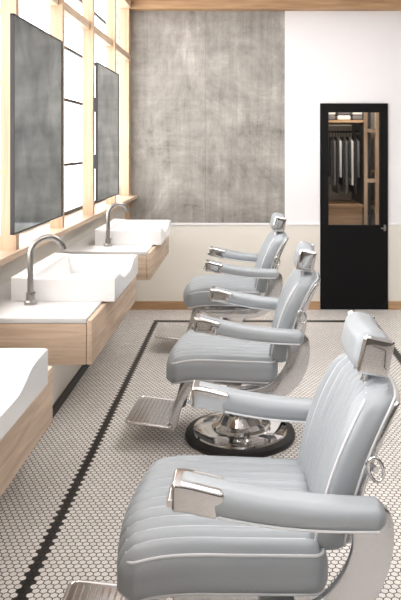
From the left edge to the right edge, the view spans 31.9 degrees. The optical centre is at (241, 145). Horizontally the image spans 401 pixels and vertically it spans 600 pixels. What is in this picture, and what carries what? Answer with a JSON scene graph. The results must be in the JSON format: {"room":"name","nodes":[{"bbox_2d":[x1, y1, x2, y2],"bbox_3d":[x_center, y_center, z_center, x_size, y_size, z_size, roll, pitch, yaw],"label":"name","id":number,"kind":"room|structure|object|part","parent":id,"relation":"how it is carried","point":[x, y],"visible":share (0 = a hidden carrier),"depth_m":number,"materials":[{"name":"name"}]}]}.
{"room":"salon","nodes":[
{"label":"salon","id":0,"kind":"room"},
{"bbox_2d":[0,206,124,404],"bbox_3d":[-1.200,1.055,2.135,0.140,1.090,9.470,0,0,0],"label":"wall","id":1,"kind":"structure","parent":0,"point":[62,374],"depth_m":4.33,"materials":[{"name":"beige paint"}]},
{"bbox_2d":[0,366,52,497],"bbox_3d":[-0.850,0.743,1.550,0.559,0.178,1.120,0,0,0],"label":"countertop","id":2,"kind":"structure","parent":1,"relation":"attached to","point":[18,443],"depth_m":1.84,"materials":[{"name":"brown wood"}]},
{"bbox_2d":[0,348,47,440],"bbox_3d":[-0.752,0.600,1.600,0.435,0.106,0.660,0,0,0],"label":"basin","id":3,"kind":"object","parent":2,"relation":"in","point":[23,371],"visible":1,"depth_m":1.82,"materials":[{"name":"white ceramic"}]},
{"bbox_2d":[0,276,135,364],"bbox_3d":[-0.850,0.743,3.220,0.559,0.178,1.120,0,0,0],"label":"countertop","id":4,"kind":"structure","parent":1,"relation":"attached to","point":[72,332],"depth_m":2.66,"materials":[{"name":"brown wood"}]},
{"bbox_2d":[24,234,65,305],"bbox_3d":[-0.815,0.512,2.921,0.180,0.284,0.078,0,0,-35],"label":"faucet","id":5,"kind":"object","parent":4,"relation":"on","point":[30,294],"visible":1,"depth_m":2.89,"materials":[{"name":"silver metal"}]},
{"bbox_2d":[11,253,137,300],"bbox_3d":[-0.752,0.600,3.270,0.435,0.106,0.660,0,0,0],"label":"basin","id":6,"kind":"object","parent":4,"relation":"in","point":[58,276],"visible":0.97,"depth_m":3.01,"materials":[{"name":"white ceramic"}]},
{"bbox_3d":[-0.580,0.747,3.220,0.020,0.170,1.120,0,0,0],"label":"drawer","id":7,"kind":"part","parent":4,"relation":"part of","materials":[{"name":"brown wood"}]},
{"bbox_2d":[0,195,137,265],"bbox_3d":[-1.135,0.495,2.120,0.230,0.030,9.440,0,0,0],"label":"sill","id":8,"kind":"structure","parent":1,"relation":"on","point":[73,220],"depth_m":4.07,"materials":[{"name":"brown wood"}]},
{"bbox_2d":[0,0,130,249],"bbox_3d":[-1.107,-0.355,2.529,0.125,2.210,8.662,0,0,0],"label":"timber posts","id":9,"kind":"object","parent":8,"relation":"on","point":[57,12],"visible":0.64,"depth_m":4.92,"materials":[{"name":"beige wood"}]},
{"bbox_2d":[10,13,62,234],"bbox_3d":[-0.991,-0.090,3.270,0.108,0.912,0.782,0,0,0],"label":"wall mirror","id":10,"kind":"object","parent":9,"relation":"attached to","point":[36,56],"visible":1,"depth_m":3.17,"materials":[{"name":"grey mirror"}]},
{"bbox_2d":[41,0,130,60],"bbox_3d":[-1.130,-1.130,2.070,0.120,0.620,9.340,0,0,0],"label":"rails","id":11,"kind":"object","parent":9,"relation":"attached to","point":[71,14],"depth_m":5.18,"materials":[{"name":"beige wood"}]},
{"bbox_2d":[93,62,118,201],"bbox_3d":[-0.991,-0.090,4.940,0.108,0.912,0.782,0,0,0],"label":"wall mirror","id":12,"kind":"object","parent":9,"relation":"attached to","point":[106,100],"visible":1,"depth_m":4.86,"materials":[{"name":"grey mirror"}]},
{"bbox_2d":[33,0,105,227],"bbox_3d":[-1.225,-0.318,2.070,0.020,1.585,9.340,0,0,0],"label":"muntins","id":13,"kind":"object","parent":8,"relation":"on","point":[103,21],"visible":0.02,"depth_m":5.14,"materials":[{"name":"grey metal"}]},
{"bbox_2d":[53,364,89,417],"bbox_3d":[-1.120,1.575,2.120,0.020,0.050,9.440,0,0,0],"label":"baseboard","id":14,"kind":"structure","parent":1,"relation":"attached to","point":[59,402],"depth_m":4.50,"materials":[{"name":"black rubber"}]},
{"bbox_2d":[60,232,168,279],"bbox_3d":[-0.850,0.743,4.900,0.559,0.178,1.120,0,0,0],"label":"countertop","id":15,"kind":"structure","parent":1,"relation":"attached to","point":[150,257],"depth_m":4.46,"materials":[{"name":"brown wood"}]},
{"bbox_2d":[104,202,129,246],"bbox_3d":[-0.815,0.512,4.601,0.180,0.284,0.078,0,0,-35],"label":"faucet","id":16,"kind":"object","parent":15,"relation":"on","point":[108,239],"visible":1,"depth_m":4.57,"materials":[{"name":"silver metal"}]},
{"bbox_2d":[95,219,170,244],"bbox_3d":[-0.752,0.600,4.950,0.435,0.106,0.660,0,0,0],"label":"basin","id":17,"kind":"object","parent":15,"relation":"in","point":[122,231],"visible":0.94,"depth_m":4.62,"materials":[{"name":"white ceramic"}]},
{"bbox_3d":[-0.580,0.747,4.900,0.020,0.170,1.120,0,0,0],"label":"drawer","id":18,"kind":"part","parent":15,"relation":"part of","materials":[{"name":"brown wood"}]},
{"bbox_2d":[130,301,319,309],"bbox_3d":[-0.182,1.560,6.849,1.895,0.080,0.018,0,0,0],"label":"baseboard","id":19,"kind":"structure","parent":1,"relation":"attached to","point":[138,305],"depth_m":6.84,"materials":[{"name":"brown wood"}]},
{"bbox_2d":[0,309,400,599],"bbox_3d":[1.465,1.650,3.085,5.470,0.100,11.370,0,0,0],"label":"floor","id":20,"kind":"structure","parent":0,"point":[62,514],"depth_m":3.55,"materials":[{"name":"tile"}]},
{"bbox_2d":[155,212,288,339],"bbox_3d":[-0.153,1.069,5.580,1.047,1.061,0.807,0,0,0],"label":"barber chair","id":21,"kind":"object","parent":20,"relation":"on","point":[265,279],"visible":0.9,"depth_m":5.34,"materials":[{"name":"grey leather"}]},
{"bbox_3d":[-0.545,1.485,5.580,0.249,0.043,0.380,0,0,0],"label":"footrest plate","id":22,"kind":"part","parent":21,"relation":"part of","materials":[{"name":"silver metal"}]},
{"bbox_3d":[-0.357,1.380,5.413,0.174,0.279,0.018,0,0,0],"label":"footrest arm","id":23,"kind":"part","parent":21,"relation":"part of","materials":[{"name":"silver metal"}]},
{"bbox_2d":[183,275,260,307],"bbox_3d":[-0.161,1.152,5.580,0.605,0.159,0.624,0,0,0],"label":"seat cushion","id":24,"kind":"object","parent":21,"relation":"on","point":[196,293],"depth_m":5.36,"materials":[{"name":"grey leather"}]},
{"bbox_3d":[-0.090,1.250,5.580,0.400,0.060,0.420,0,0,0],"label":"underseat frame","id":25,"kind":"part","parent":21,"relation":"part of","materials":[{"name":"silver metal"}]},
{"bbox_3d":[0.017,1.119,5.259,0.577,0.355,0.026,0,0,0],"label":"frame","id":26,"kind":"part","parent":21,"relation":"part of","materials":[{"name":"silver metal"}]},
{"bbox_3d":[0.050,0.960,5.183,0.411,0.045,0.010,0,0,0],"label":"armrest trim","id":27,"kind":"part","parent":21,"relation":"part of","materials":[{"name":"white metal"}]},
{"bbox_2d":[254,230,286,292],"bbox_3d":[0.224,0.904,5.580,0.263,0.442,0.530,0,0,0],"label":"backrest cushion","id":28,"kind":"object","parent":21,"relation":"on","point":[272,248],"depth_m":5.34,"materials":[{"name":"grey leather"}]},
{"bbox_2d":[270,212,284,231],"bbox_3d":[0.282,0.605,5.580,0.120,0.133,0.300,0,0,0],"label":"cushion","id":29,"kind":"object","parent":21,"relation":"on","point":[277,222],"depth_m":5.42,"materials":[{"name":"grey leather"}]},
{"bbox_2d":[125,241,320,456],"bbox_3d":[-0.093,1.069,3.876,1.047,1.061,0.807,0,0,4],"label":"barber chair","id":30,"kind":"object","parent":20,"relation":"on","point":[235,355],"visible":0.94,"depth_m":3.64,"materials":[{"name":"grey leather"}]},
{"bbox_3d":[-0.484,1.485,3.903,0.249,0.043,0.380,0,0,4],"label":"footrest plate","id":31,"kind":"part","parent":30,"relation":"part of","materials":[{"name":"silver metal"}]},
{"bbox_3d":[-0.308,1.380,3.723,0.174,0.279,0.018,0,0,4],"label":"footrest arm","id":32,"kind":"part","parent":30,"relation":"part of","materials":[{"name":"silver metal"}]},
{"bbox_3d":[-0.324,1.345,3.892,0.086,0.245,0.300,0,0,4],"label":"leg rest panel","id":33,"kind":"part","parent":30,"relation":"part of","materials":[{"name":"silver metal"}]},
{"bbox_2d":[166,330,277,383],"bbox_3d":[-0.100,1.152,3.876,0.605,0.159,0.625,0,0,4],"label":"seat cushion","id":34,"kind":"object","parent":30,"relation":"on","point":[199,356],"depth_m":3.59,"materials":[{"name":"grey leather"}]},
{"bbox_3d":[-0.030,1.250,3.871,0.400,0.060,0.420,0,0,4],"label":"underseat frame","id":35,"kind":"part","parent":30,"relation":"part of","materials":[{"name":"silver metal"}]},
{"bbox_3d":[0.131,0.960,4.168,0.411,0.045,0.010,0,0,4],"label":"armrest trim","id":36,"kind":"part","parent":30,"relation":"part of","materials":[{"name":"white metal"}]},
{"bbox_3d":[0.082,0.960,3.465,0.411,0.045,0.010,0,0,4],"label":"armrest trim","id":37,"kind":"part","parent":30,"relation":"part of","materials":[{"name":"white metal"}]},
{"bbox_3d":[0.054,1.119,3.544,0.577,0.355,0.026,0,0,4],"label":"frame","id":38,"kind":"part","parent":30,"relation":"part of","materials":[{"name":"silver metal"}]},
{"bbox_2d":[268,269,317,361],"bbox_3d":[0.284,0.904,3.849,0.263,0.442,0.530,0,0,4],"label":"backrest cushion","id":39,"kind":"object","parent":30,"relation":"on","point":[298,291],"depth_m":3.61,"materials":[{"name":"grey leather"}]},
{"bbox_3d":[0.304,0.870,3.559,0.051,0.074,0.010,0,0,4],"label":"recline handle","id":40,"kind":"part","parent":30,"relation":"part of","materials":[{"name":"silver metal"}]},
{"bbox_2d":[293,242,313,271],"bbox_3d":[0.342,0.605,3.845,0.120,0.133,0.300,0,0,4],"label":"cushion","id":41,"kind":"object","parent":30,"relation":"on","point":[303,259],"depth_m":3.69,"materials":[{"name":"grey leather"}]},
{"bbox_3d":[0.099,1.119,4.184,0.577,0.355,0.026,0,0,4],"label":"frame","id":42,"kind":"part","parent":30,"relation":"part of","materials":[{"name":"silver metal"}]},
{"bbox_2d":[62,310,399,599],"bbox_3d":[-0.058,1.069,2.170,1.047,1.061,0.807,0,0,0],"label":"barber chair","id":43,"kind":"object","parent":20,"relation":"on","point":[195,527],"visible":1,"depth_m":1.91,"materials":[{"name":"grey leather"}]},
{"bbox_3d":[-0.450,1.485,2.170,0.249,0.043,0.380,0,0,0],"label":"footrest plate","id":44,"kind":"part","parent":43,"relation":"part of","materials":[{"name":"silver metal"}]},
{"bbox_2d":[117,455,327,599],"bbox_3d":[-0.065,1.152,2.170,0.605,0.159,0.624,0,0,0],"label":"seat cushion","id":45,"kind":"object","parent":43,"relation":"on","point":[163,552],"depth_m":1.90,"materials":[{"name":"grey leather"}]},
{"bbox_3d":[0.005,1.250,2.170,0.400,0.060,0.420,0,0,0],"label":"underseat frame","id":46,"kind":"part","parent":43,"relation":"part of","materials":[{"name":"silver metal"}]},
{"bbox_3d":[0.145,0.960,2.477,0.411,0.045,0.010,0,0,0],"label":"armrest trim","id":47,"kind":"part","parent":43,"relation":"part of","materials":[{"name":"white metal"}]},
{"bbox_3d":[0.145,0.960,1.773,0.411,0.045,0.010,0,0,0],"label":"armrest trim","id":48,"kind":"part","parent":43,"relation":"part of","materials":[{"name":"white metal"}]},
{"bbox_2d":[297,353,393,549],"bbox_3d":[0.319,0.904,2.170,0.263,0.442,0.530,0,0,0],"label":"backrest cushion","id":49,"kind":"object","parent":43,"relation":"on","point":[350,416],"depth_m":1.97,"materials":[{"name":"grey leather"}]},
{"bbox_3d":[0.112,1.119,1.849,0.577,0.355,0.026,0,0,0],"label":"frame","id":50,"kind":"part","parent":43,"relation":"part of","materials":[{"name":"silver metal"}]},
{"bbox_2d":[341,312,388,368],"bbox_3d":[0.377,0.605,2.170,0.120,0.133,0.300,0,0,0],"label":"cushion","id":51,"kind":"object","parent":43,"relation":"on","point":[366,346],"depth_m":2.04,"materials":[{"name":"grey leather"}]},
{"bbox_3d":[0.360,0.870,1.882,0.051,0.074,0.010,0,0,0],"label":"recline handle","id":52,"kind":"part","parent":43,"relation":"part of","materials":[{"name":"silver metal"}]},
{"bbox_2d":[328,113,378,224],"bbox_3d":[1.280,0.450,7.900,1.320,2.300,1.300,0,0,0],"label":"wardrobe","id":53,"kind":"object","parent":20,"relation":"on","point":[349,158],"visible":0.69,"depth_m":7.79,"materials":[{"name":"brown wood"}]},
{"bbox_2d":[335,113,350,115],"bbox_3d":[1.140,-0.371,7.950,0.150,0.056,0.280,0,0,0],"label":"towel","id":54,"kind":"object","parent":53,"relation":"on","point":[336,114],"depth_m":7.82,"materials":[{"name":"grey fabric"}]},
{"bbox_2d":[335,115,350,119],"bbox_3d":[1.140,-0.314,7.950,0.150,0.056,0.280,0,0,0],"label":"towel","id":55,"kind":"object","parent":53,"relation":"on","point":[337,117],"depth_m":7.81,"materials":[{"name":"white fabric"}]},
{"bbox_3d":[0.980,-0.160,8.000,0.720,0.024,0.024,0,0,0],"label":"rail","id":56,"kind":"part","parent":53,"relation":"part of","materials":[{"name":"grey metal"}]},
{"bbox_2d":[350,115,361,119],"bbox_3d":[1.310,-0.314,7.950,0.150,0.056,0.280,0,0,0],"label":"towel","id":57,"kind":"object","parent":53,"relation":"on","point":[352,117],"depth_m":7.81,"materials":[{"name":"grey fabric"}]},
{"bbox_2d":[388,301,400,309],"bbox_3d":[2.815,1.560,6.849,2.770,0.080,0.018,0,0,0],"label":"baseboard","id":58,"kind":"structure","parent":20,"relation":"on","point":[392,305],"depth_m":6.84,"materials":[{"name":"brown wood"}]},
{"bbox_2d":[116,6,400,222],"bbox_3d":[1.465,-0.352,6.940,5.470,2.215,0.140,0,0,0],"label":"wall","id":59,"kind":"structure","parent":0,"point":[208,87],"depth_m":6.87,"materials":[{"name":"grey concrete"}]},
{"bbox_2d":[136,225,319,300],"bbox_3d":[-0.253,1.188,6.934,2.035,0.825,0.152,0,0,0],"label":"wainscot","id":60,"kind":"structure","parent":59,"relation":"attached to","point":[189,245],"depth_m":6.86,"materials":[{"name":"beige paint"}]},
{"bbox_2d":[171,223,319,224],"bbox_3d":[-0.182,0.765,6.930,1.895,0.020,0.160,0,0,0],"label":"trim","id":61,"kind":"structure","parent":59,"relation":"attached to","point":[171,223],"depth_m":6.85,"materials":[{"name":"white paint"}]},
{"bbox_2d":[129,0,400,10],"bbox_3d":[1.545,-1.393,6.810,5.310,0.135,0.120,0,0,0],"label":"trim","id":62,"kind":"structure","parent":59,"relation":"attached to","point":[136,5],"depth_m":6.75,"materials":[{"name":"brown wood"}]},
{"bbox_2d":[320,103,387,308],"bbox_3d":[1.097,0.590,6.870,0.657,2.011,0.060,0,0,0],"label":"door leaf","id":63,"kind":"structure","parent":59,"relation":"in","point":[353,258],"depth_m":6.84,"materials":[{"name":"black paint"}]},
{"bbox_2d":[388,225,400,300],"bbox_3d":[2.815,1.188,6.934,2.770,0.825,0.152,0,0,0],"label":"tile wainscot","id":64,"kind":"structure","parent":59,"relation":"attached to","point":[394,231],"depth_m":6.86,"materials":[{"name":"beige paint"}]},
{"bbox_2d":[285,11,319,222],"bbox_3d":[0.593,-0.352,6.940,0.345,2.215,0.140,0,0,0],"label":"wall","id":65,"kind":"structure","parent":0,"point":[302,28],"depth_m":6.87,"materials":[{"name":"paint"}]},
{"bbox_2d":[329,113,374,224],"bbox_3d":[1.225,0.350,8.670,1.750,2.500,0.100,0,0,0],"label":"wall","id":66,"kind":"structure","parent":0,"point":[332,195],"depth_m":8.62,"materials":[{"name":"beige paint"}]},
{"bbox_2d":[320,11,387,103],"bbox_3d":[1.097,-0.940,6.940,0.665,1.040,0.140,0,0,0],"label":"wall","id":67,"kind":"structure","parent":0,"point":[353,44],"depth_m":6.87,"materials":[{"name":"white paint"}]}
]}

